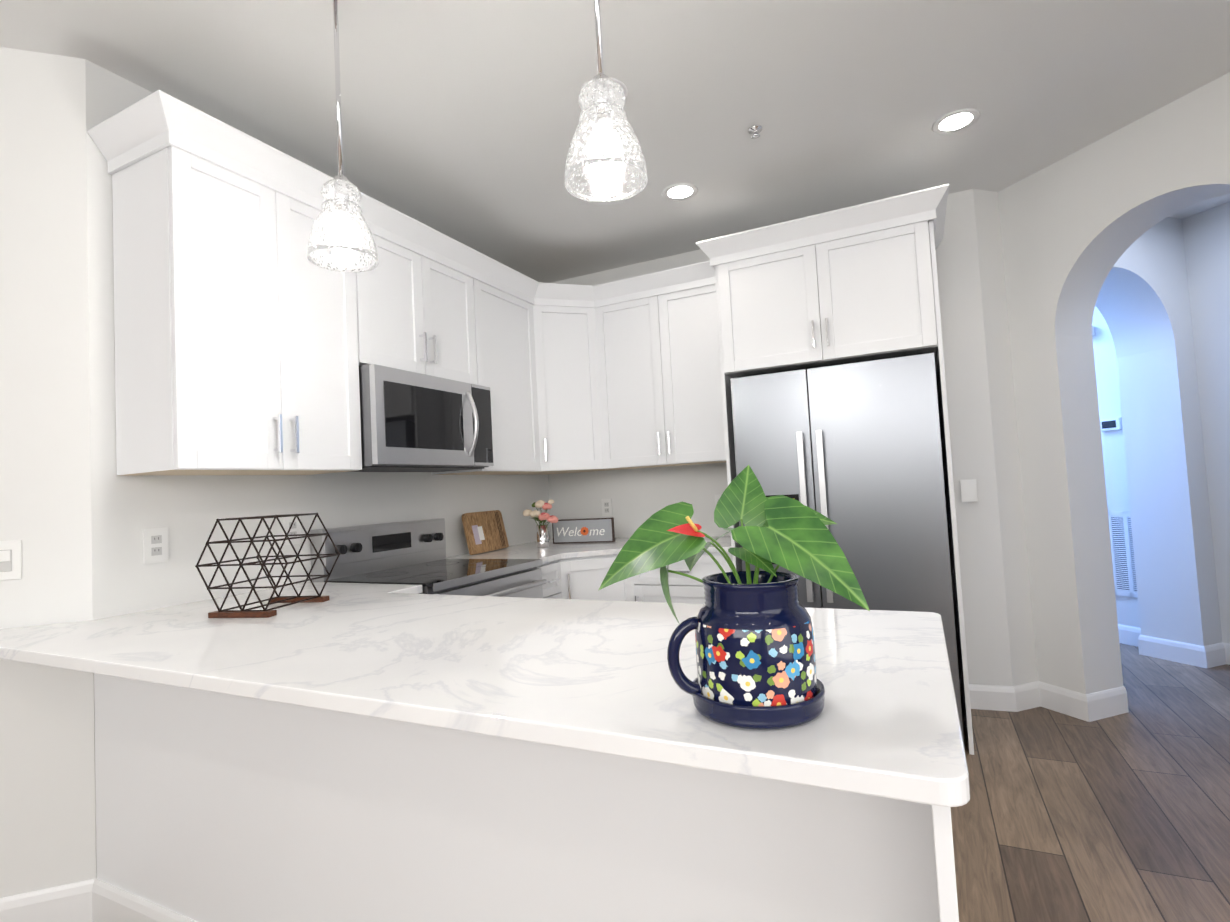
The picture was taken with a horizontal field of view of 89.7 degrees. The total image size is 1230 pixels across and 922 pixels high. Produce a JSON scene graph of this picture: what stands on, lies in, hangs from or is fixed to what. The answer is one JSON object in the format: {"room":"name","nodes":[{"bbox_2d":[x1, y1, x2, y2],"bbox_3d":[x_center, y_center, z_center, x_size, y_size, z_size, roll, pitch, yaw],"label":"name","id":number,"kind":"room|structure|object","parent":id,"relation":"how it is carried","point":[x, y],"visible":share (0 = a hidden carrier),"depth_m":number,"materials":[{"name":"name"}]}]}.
{"room":"kitchen","nodes":[
{"label":"kitchen","id":0,"kind":"room"},
{"bbox_2d":[0,51,19,897],"bbox_3d":[-4.290,0.148,1.196,3.591,2.740,3.677,-4,-3,26],"label":"wall","id":1,"kind":"structure","parent":0,"point":[9,589],"depth_m":1.90,"materials":[{"name":"white paint"}]},
{"bbox_2d":[0,540,21,580],"bbox_3d":[-1.885,0.304,1.869,0.140,0.118,0.010,-2,-3,-19],"label":"light switch","id":2,"kind":"object","parent":1,"relation":"attached to","point":[10,560],"visible":1,"depth_m":1.88,"materials":[{"name":"white plastic"}]},
{"bbox_2d":[16,50,475,893],"bbox_3d":[-0.481,0.106,4.611,0.213,2.740,5.962,-4,-3,26],"label":"wall","id":3,"kind":"structure","parent":0,"point":[80,524],"depth_m":1.98,"materials":[{"name":"white paint"}]},
{"bbox_2d":[143,527,168,563],"bbox_3d":[-1.572,0.289,2.116,0.008,0.118,0.075,-4,-3,26],"label":"electrical outlet","id":4,"kind":"object","parent":3,"relation":"attached to","point":[155,545],"visible":1,"depth_m":2.11,"materials":[{"name":"white plastic"}]},
{"bbox_2d":[107,130,375,475],"bbox_3d":[-1.343,-0.470,2.320,0.338,1.030,0.763,-4,-3,26],"label":"upper cabinet","id":5,"kind":"object","parent":3,"relation":"attached to","point":[250,338],"depth_m":2.06,"materials":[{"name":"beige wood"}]},
{"bbox_2d":[283,516,300,544],"bbox_3d":[-1.347,0.289,2.579,0.008,0.118,0.075,-4,-3,26],"label":"electrical outlet","id":6,"kind":"object","parent":3,"relation":"attached to","point":[296,526],"visible":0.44,"depth_m":2.58,"materials":[{"name":"white plastic"}]},
{"bbox_2d":[372,226,471,383],"bbox_3d":[-1.047,-0.678,2.961,0.338,0.588,0.760,-4,-3,26],"label":"upper cabinet","id":7,"kind":"object","parent":3,"relation":"attached to","point":[422,296],"depth_m":2.86,"materials":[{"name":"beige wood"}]},
{"bbox_2d":[349,364,493,471],"bbox_3d":[-0.957,-0.168,2.906,0.478,0.418,0.756,-4,-3,26],"label":"over-the-range microwave","id":8,"kind":"object","parent":7,"relation":"attached to","point":[414,422],"visible":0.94,"depth_m":2.73,"materials":[{"name":"silver metal"}]},
{"bbox_2d":[432,266,543,474],"bbox_3d":[-0.731,-0.446,3.531,0.375,1.030,0.670,-4,-3,26],"label":"upper cabinet","id":9,"kind":"object","parent":3,"relation":"attached to","point":[501,315],"depth_m":3.46,"materials":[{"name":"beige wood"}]},
{"bbox_2d":[516,286,607,474],"bbox_3d":[-0.351,-0.446,3.977,0.668,1.030,0.668,-4,-3,26],"label":"upper cabinet","id":10,"kind":"object","parent":3,"relation":"attached to","point":[569,336],"depth_m":3.80,"materials":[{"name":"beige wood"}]},
{"bbox_2d":[0,0,1229,282],"bbox_3d":[0.135,-1.448,2.465,13.000,0.100,13.000,-4,-3,26],"label":"ceiling","id":11,"kind":"structure","parent":0,"point":[460,120],"depth_m":2.35,"materials":[{"name":"white paint"}]},
{"bbox_2d":[307,0,378,271],"bbox_3d":[-0.767,-0.966,1.716,0.180,0.834,0.180,-4,-3,26],"label":"pendant light","id":12,"kind":"object","parent":11,"relation":"hanging from","point":[341,239],"visible":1,"depth_m":1.67,"materials":[{"name":"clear glass"}]},
{"bbox_2d":[579,77,627,95],"bbox_3d":[-0.044,-1.391,2.340,0.184,0.005,0.184,-4,-3,26],"label":"recessed light","id":13,"kind":"object","parent":11,"relation":"in","point":[622,85],"visible":0.08,"depth_m":2.29,"materials":[{"name":"white"}]},
{"bbox_2d":[565,0,647,202],"bbox_3d":[-0.041,-1.020,1.362,0.180,0.834,0.180,-4,-3,26],"label":"pendant light","id":14,"kind":"object","parent":11,"relation":"hanging from","point":[605,161],"visible":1,"depth_m":1.31,"materials":[{"name":"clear glass"}]},
{"bbox_2d":[662,183,697,200],"bbox_3d":[0.333,-1.373,3.157,0.184,0.005,0.184,-4,-3,26],"label":"recessed light","id":15,"kind":"object","parent":11,"relation":"in","point":[680,192],"visible":1,"depth_m":3.15,"materials":[{"name":"white plastic"}]},
{"bbox_2d":[748,125,761,138],"bbox_3d":[0.597,-1.396,2.628,0.060,0.035,0.060,-4,-3,26],"label":"sprinkler","id":16,"kind":"object","parent":11,"relation":"attached to","point":[754,130],"visible":1,"depth_m":2.62,"materials":[{"name":"silver metal"}]},
{"bbox_2d":[932,108,979,133],"bbox_3d":[1.463,-1.455,2.652,0.184,0.005,0.184,-4,-3,26],"label":"recessed light","id":17,"kind":"object","parent":11,"relation":"in","point":[955,121],"visible":1,"depth_m":2.65,"materials":[{"name":"white plastic"}]},
{"bbox_2d":[476,72,1229,693],"bbox_3d":[2.409,-0.033,4.865,4.770,2.740,4.999,-4,-3,26],"label":"wall","id":18,"kind":"structure","parent":0,"point":[1041,272],"depth_m":3.28,"materials":[{"name":"white paint"}]},
{"bbox_2d":[601,499,611,515],"bbox_3d":[-0.055,0.315,4.186,0.075,0.118,0.008,-4,-3,26],"label":"electrical outlet","id":19,"kind":"object","parent":18,"relation":"attached to","point":[606,507],"visible":1,"depth_m":4.18,"materials":[{"name":"white plastic"}]},
{"bbox_2d":[0,624,1229,921],"bbox_3d":[-0.212,1.294,2.226,9.574,0.125,11.566,-4,-3,26],"label":"baseboard","id":20,"kind":"structure","parent":18,"relation":"attached to","point":[94,900],"depth_m":3.01,"materials":[{"name":"white paint"}]},
{"bbox_2d":[600,274,725,469],"bbox_3d":[0.327,-0.489,3.810,0.905,1.030,0.375,-4,-3,26],"label":"upper cabinet","id":21,"kind":"object","parent":18,"relation":"attached to","point":[663,401],"depth_m":3.66,"materials":[{"name":"white wood"}]},
{"bbox_2d":[715,494,721,507],"bbox_3d":[0.658,0.267,3.839,0.075,0.118,0.008,-4,-3,26],"label":"electrical outlet","id":22,"kind":"object","parent":18,"relation":"attached to","point":[717,497],"visible":0.08,"depth_m":3.85,"materials":[{"name":"white plastic"}]},
{"bbox_2d":[960,479,977,501],"bbox_3d":[1.865,0.156,3.256,0.075,0.118,0.006,-4,-3,26],"label":"light switch","id":23,"kind":"object","parent":18,"relation":"attached to","point":[968,487],"visible":1,"depth_m":3.25,"materials":[{"name":"white plastic"}]},
{"bbox_2d":[1100,418,1121,430],"bbox_3d":[3.428,-0.253,4.279,0.024,0.080,0.130,-2,-3,-19],"label":"thermostat","id":24,"kind":"object","parent":18,"relation":"attached to","point":[1110,424],"visible":0.92,"depth_m":4.26,"materials":[{"name":"white plastic"}]},
{"bbox_2d":[1108,511,1137,597],"bbox_3d":[3.477,0.635,4.250,0.012,0.580,0.340,-2,-3,-19],"label":"air vent","id":25,"kind":"object","parent":18,"relation":"in","point":[1123,560],"visible":0.27,"depth_m":4.23,"materials":[{"name":"white metal"}]},
{"bbox_2d":[951,643,1229,921],"bbox_3d":[0.283,1.385,2.335,13.000,0.100,13.000,-4,-3,26],"label":"floor","id":26,"kind":"structure","parent":0,"point":[1061,817],"depth_m":2.22,"materials":[{"name":"brown wood"}]},
{"bbox_2d":[94,673,289,921],"bbox_3d":[-1.094,0.949,1.997,0.877,0.884,0.553,-4,-3,26],"label":"base cabinet","id":27,"kind":"object","parent":26,"relation":"on","point":[216,807],"depth_m":1.70,"materials":[{"name":"white paint"}]},
{"bbox_2d":[286,703,545,921],"bbox_3d":[-0.385,0.896,1.652,0.817,0.884,0.553,-4,-3,26],"label":"base cabinet","id":28,"kind":"object","parent":26,"relation":"on","point":[387,820],"depth_m":1.36,"materials":[{"name":"white paint"}]},
{"bbox_2d":[310,518,546,597],"bbox_3d":[-0.783,0.844,2.801,0.732,1.134,0.756,-4,-3,26],"label":"range","id":29,"kind":"object","parent":26,"relation":"on","point":[413,552],"visible":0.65,"depth_m":2.80,"materials":[{"name":"silver metal"}]},
{"bbox_2d":[537,559,561,598],"bbox_3d":[-0.578,0.982,3.296,0.664,0.884,0.306,-4,-3,26],"label":"base cabinet","id":30,"kind":"object","parent":26,"relation":"on","point":[551,571],"depth_m":3.20,"materials":[{"name":"white paint"}]},
{"bbox_2d":[562,554,641,601],"bbox_3d":[-0.208,0.981,3.710,0.967,0.884,0.967,-4,-3,26],"label":"base cabinet","id":31,"kind":"object","parent":26,"relation":"on","point":[582,578],"depth_m":3.34,"materials":[{"name":"white paint"}]},
{"bbox_2d":[446,536,730,563],"bbox_3d":[-0.051,0.505,3.530,1.469,0.030,1.171,-4,-3,26],"label":"countertop","id":32,"kind":"structure","parent":31,"relation":"on","point":[554,552],"depth_m":3.42,"materials":[{"name":"stone"}]},
{"bbox_2d":[462,510,508,554],"bbox_3d":[-0.755,0.412,3.615,0.068,0.234,0.400,-4,-3,20],"label":"cutting board","id":33,"kind":"object","parent":32,"relation":"on","point":[484,531],"visible":1,"depth_m":3.58,"materials":[{"name":"brown wood"}]},
{"bbox_2d":[523,499,558,546],"bbox_3d":[-0.448,0.378,3.747,0.253,0.284,0.197,-4,-3,26],"label":"flower vase","id":34,"kind":"object","parent":32,"relation":"on","point":[542,535],"visible":1,"depth_m":3.71,"materials":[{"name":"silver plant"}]},
{"bbox_2d":[552,517,614,543],"bbox_3d":[-0.201,0.438,3.881,0.400,0.150,0.034,-4,-3,15],"label":"welcome sign","id":35,"kind":"object","parent":32,"relation":"on","point":[591,530],"visible":0.98,"depth_m":3.86,"materials":[{"name":"grey wood"}]},
{"bbox_2d":[642,553,731,603],"bbox_3d":[0.472,0.939,3.548,0.604,0.884,0.664,-4,-3,26],"label":"base cabinet","id":36,"kind":"object","parent":26,"relation":"on","point":[683,589],"depth_m":3.28,"materials":[{"name":"white paint"}]},
{"bbox_2d":[538,743,953,921],"bbox_3d":[0.240,0.850,1.348,0.837,0.884,0.553,-4,-3,26],"label":"base cabinet","id":37,"kind":"object","parent":26,"relation":"on","point":[628,839],"depth_m":1.05,"materials":[{"name":"white paint"}]},
{"bbox_2d":[0,582,969,806],"bbox_3d":[-0.594,0.450,1.700,2.668,0.030,1.056,-4,-3,26],"label":"countertop","id":38,"kind":"structure","parent":37,"relation":"on","point":[588,674],"depth_m":1.15,"materials":[{"name":"stone"}]},
{"bbox_2d":[195,513,339,617],"bbox_3d":[-1.104,0.324,1.983,0.328,0.298,0.274,-4,-3,12],"label":"wine rack","id":39,"kind":"object","parent":38,"relation":"on","point":[265,612],"visible":1,"depth_m":1.89,"materials":[{"name":"grey metal"}]},
{"bbox_2d":[598,465,869,729],"bbox_3d":[0.176,0.182,0.934,0.392,0.352,0.233,-4,-3,26],"label":"plant pot","id":40,"kind":"object","parent":38,"relation":"on","point":[755,651],"visible":0.98,"depth_m":0.84,"materials":[{"name":"blue ceramic"}]},
{"bbox_2d":[714,220,973,754],"bbox_3d":[1.167,0.127,3.224,1.028,2.400,0.667,-4,-3,26],"label":"cabinet","id":41,"kind":"object","parent":26,"relation":"on","point":[872,296],"visible":0.83,"depth_m":2.97,"materials":[{"name":"white paint"}]},
{"bbox_2d":[730,353,963,741],"bbox_3d":[1.180,0.438,3.179,0.930,1.775,0.682,-4,-3,26],"label":"refrigerator","id":42,"kind":"object","parent":26,"relation":"on","point":[853,451],"visible":0.56,"depth_m":2.87,"materials":[{"name":"grey metal"}]}
]}

